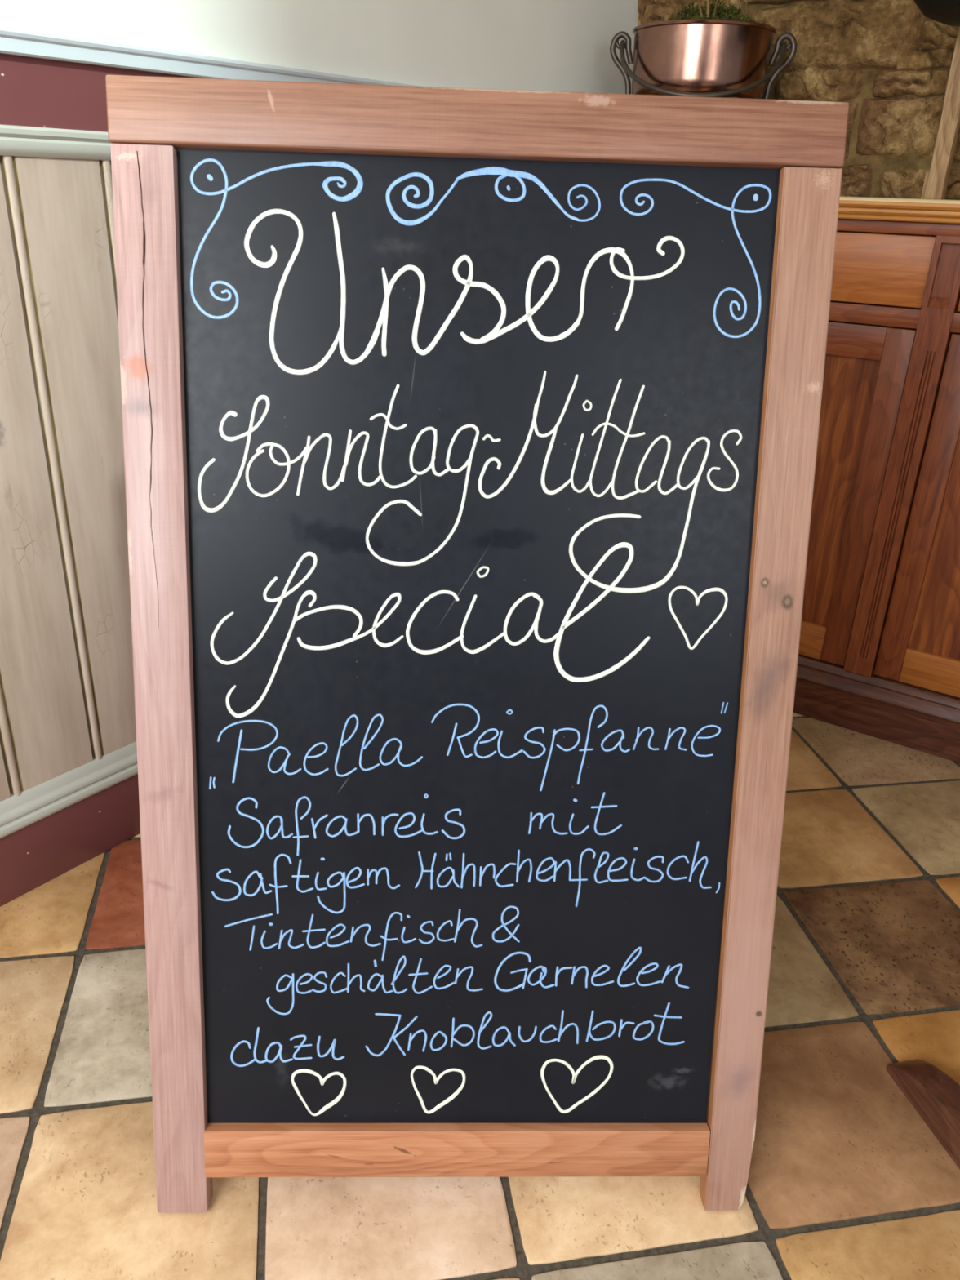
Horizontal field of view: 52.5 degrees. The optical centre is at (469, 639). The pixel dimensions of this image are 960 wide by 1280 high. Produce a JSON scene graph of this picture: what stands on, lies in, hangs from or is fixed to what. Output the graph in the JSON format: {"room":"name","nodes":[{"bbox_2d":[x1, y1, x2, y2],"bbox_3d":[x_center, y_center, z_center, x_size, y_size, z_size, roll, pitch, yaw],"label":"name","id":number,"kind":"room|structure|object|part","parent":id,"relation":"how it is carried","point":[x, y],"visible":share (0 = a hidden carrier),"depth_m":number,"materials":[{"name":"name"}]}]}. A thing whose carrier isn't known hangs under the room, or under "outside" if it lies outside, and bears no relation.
{"room":"restaurant","nodes":[
{"label":"restaurant","id":0,"kind":"room"},
{"bbox_2d":[0,0,638,93],"bbox_3d":[-1.207,-1.142,0.407,0.160,1.320,5.100,20,30,34],"label":"wall","id":1,"kind":"structure","parent":0,"point":[526,45],"depth_m":1.77,"materials":[{"name":"beige paint"}]},
{"bbox_2d":[0,124,111,160],"bbox_3d":[-1.175,-0.407,0.699,0.034,0.037,5.100,20,30,34],"label":"trim","id":2,"kind":"structure","parent":1,"relation":"attached to","point":[15,140],"depth_m":1.36,"materials":[{"name":"grey paint"}]},
{"bbox_2d":[0,155,136,801],"bbox_3d":[-1.196,0.057,0.921,0.022,1.015,5.102,20,30,34],"label":"wall paneling","id":3,"kind":"structure","parent":1,"relation":"attached to","point":[67,690],"depth_m":1.53,"materials":[{"name":"beige paint"}]},
{"bbox_2d":[0,742,137,838],"bbox_3d":[-1.206,0.509,1.126,0.032,0.059,5.100,20,30,34],"label":"trim","id":4,"kind":"structure","parent":1,"relation":"attached to","point":[36,803],"depth_m":1.69,"materials":[{"name":"grey paint"}]},
{"bbox_2d":[0,773,140,906],"bbox_3d":[-1.212,0.594,1.168,0.026,0.132,5.100,20,30,34],"label":"baseboard","id":5,"kind":"structure","parent":1,"relation":"attached to","point":[33,855],"depth_m":1.72,"materials":[{"name":"red paint"}]},
{"bbox_2d":[0,53,198,132],"bbox_3d":[-1.176,-0.462,0.676,0.027,0.084,5.100,20,31,34],"label":"trim","id":6,"kind":"structure","parent":1,"relation":"attached to","point":[37,92],"depth_m":1.35,"materials":[{"name":"red paint"}]},
{"bbox_2d":[0,26,419,86],"bbox_3d":[-1.167,-0.511,0.647,0.046,0.030,5.100,20,30,34],"label":"trim","id":7,"kind":"structure","parent":1,"relation":"attached to","point":[13,41],"depth_m":1.42,"materials":[{"name":"white paint"}]},
{"bbox_2d":[0,712,959,1279],"bbox_3d":[0.451,1.204,0.191,4.794,0.050,5.800,20,30,34],"label":"floor","id":8,"kind":"structure","parent":0,"point":[847,1180],"depth_m":1.28,"materials":[{"name":"beige tile"}]},
{"bbox_2d":[106,75,848,1212],"bbox_3d":[-0.007,0.008,1.225,0.728,1.224,0.657,1,25,-2],"label":"chalkboard sign","id":9,"kind":"object","parent":8,"relation":"on","point":[470,435],"visible":1,"depth_m":1.05,"materials":[{"name":"brown wood"}]},
{"bbox_3d":[-0.014,0.614,1.180,0.606,0.064,0.029,1,11,-2],"label":"rail","id":10,"kind":"part","parent":9,"relation":"part of","materials":[{"name":"orange wood"}]},
{"bbox_3d":[0.011,-0.507,0.962,0.721,0.060,0.032,1,11,-2],"label":"rail","id":11,"kind":"part","parent":9,"relation":"part of","materials":[{"name":"brown wood"}]},
{"bbox_3d":[-0.002,0.053,1.073,0.605,1.092,0.006,1,11,-2],"label":"board panel","id":12,"kind":"part","parent":9,"relation":"part of","materials":[{"name":"black paint"}]},
{"bbox_2d":[793,218,959,762],"bbox_3d":[1.018,-0.322,2.151,1.858,1.098,0.286,18,29,30],"label":"sideboard","id":13,"kind":"object","parent":8,"relation":"on","point":[879,650],"visible":0.28,"depth_m":2.10,"materials":[{"name":"brown wood"}]},
{"bbox_3d":[0.696,-0.039,2.380,0.341,0.082,0.027,18,29,30],"label":"door rail","id":14,"kind":"part","parent":13,"relation":"part of","materials":[{"name":"brown wood"}]},
{"bbox_3d":[0.709,-0.353,2.239,0.341,0.606,0.016,18,29,30],"label":"door panel","id":15,"kind":"part","parent":13,"relation":"part of","materials":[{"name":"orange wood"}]},
{"bbox_3d":[0.717,-0.656,2.094,0.341,0.066,0.027,18,29,30],"label":"door rail","id":16,"kind":"part","parent":13,"relation":"part of","materials":[{"name":"brown wood"}]},
{"bbox_3d":[0.706,-0.343,2.238,0.453,0.754,0.028,18,29,30],"label":"door","id":17,"kind":"part","parent":13,"relation":"part of","materials":[{"name":"brown wood"}]},
{"bbox_3d":[0.720,-0.783,2.033,0.453,0.131,0.030,18,29,30],"label":"drawer","id":18,"kind":"part","parent":13,"relation":"part of","materials":[{"name":"brown wood"}]},
{"bbox_2d":[837,196,959,223],"bbox_3d":[1.032,-0.836,1.907,1.858,0.040,0.299,18,29,30],"label":"countertop","id":19,"kind":"structure","parent":13,"relation":"on","point":[933,211],"depth_m":1.87,"materials":[{"name":"brown wood"}]},
{"bbox_2d":[920,26,959,199],"bbox_3d":[0.976,-1.412,1.788,0.042,1.100,0.041,18,29,30],"label":"wooden post","id":20,"kind":"object","parent":19,"relation":"on","point":[935,181],"visible":0.98,"depth_m":1.96,"materials":[{"name":"brown wood"}]},
{"bbox_3d":[1.133,-0.207,1.976,0.454,0.754,0.028,18,29,30],"label":"door","id":21,"kind":"part","parent":13,"relation":"part of","materials":[{"name":"brown wood"}]},
{"bbox_3d":[1.123,0.098,2.118,0.342,0.082,0.027,18,29,30],"label":"door rail","id":22,"kind":"part","parent":13,"relation":"part of","materials":[{"name":"brown wood"}]},
{"bbox_3d":[1.137,-0.216,1.977,0.342,0.606,0.016,18,29,30],"label":"door panel","id":23,"kind":"part","parent":13,"relation":"part of","materials":[{"name":"orange wood"}]},
{"bbox_3d":[1.148,-0.646,1.770,0.454,0.131,0.030,18,29,30],"label":"drawer","id":24,"kind":"part","parent":13,"relation":"part of","materials":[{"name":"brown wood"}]},
{"bbox_2d":[885,1058,959,1169],"bbox_3d":[1.231,0.518,1.116,1.130,0.462,0.700,-4,26,-12],"label":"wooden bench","id":25,"kind":"object","parent":8,"relation":"on","point":[933,1094],"visible":1,"depth_m":1.32,"materials":[{"name":"brown wood"}]},
{"bbox_2d":[637,0,959,199],"bbox_3d":[1.866,-0.890,1.628,3.987,2.621,0.255,18,29,30],"label":"wall","id":26,"kind":"structure","parent":0,"point":[891,62],"depth_m":2.13,"materials":[{"name":"stone"}]},
{"bbox_2d":[631,12,640,93],"bbox_3d":[0.413,-1.828,2.208,0.051,1.455,0.032,18,29,30],"label":"trim","id":27,"kind":"structure","parent":26,"relation":"attached to","point":[638,20],"depth_m":2.34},
{"bbox_3d":[0.508,-1.123,2.226,0.327,0.177,0.344,18,29,30],"label":"trim","id":28,"kind":"structure","parent":26,"relation":"attached to","visible":0},
{"bbox_2d":[609,18,796,99],"bbox_3d":[0.501,-1.245,2.118,0.332,0.143,0.331,-16,30,-33],"label":"copper pot","id":29,"kind":"object","parent":28,"relation":"on","point":[694,57],"visible":0.87,"depth_m":2.02,"materials":[{"name":"metal"}]},
{"bbox_2d":[640,0,765,24],"bbox_3d":[0.506,-1.321,2.103,0.278,0.258,0.278,6,25,10],"label":"plant","id":30,"kind":"object","parent":29,"relation":"in","point":[717,13],"visible":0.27,"depth_m":2.06,"materials":[{"name":"green plant"}]},
{"bbox_3d":[0.486,-1.215,2.058,0.381,0.138,0.188,6,25,10],"label":"bail handle","id":31,"kind":"part","parent":29,"relation":"part of","materials":[{"name":"metal"}]},
{"label":"wall hook","id":32,"kind":"object","parent":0,"visible":0},
{"bbox_2d":[913,0,959,26],"bbox_3d":[0.920,-1.259,1.709,0.235,0.304,0.234,18,29,30],"label":"pot","id":33,"kind":"object","parent":32,"relation":"hanging from","point":[947,12],"visible":1,"depth_m":1.75,"materials":[{"name":"black metal"}]}
]}

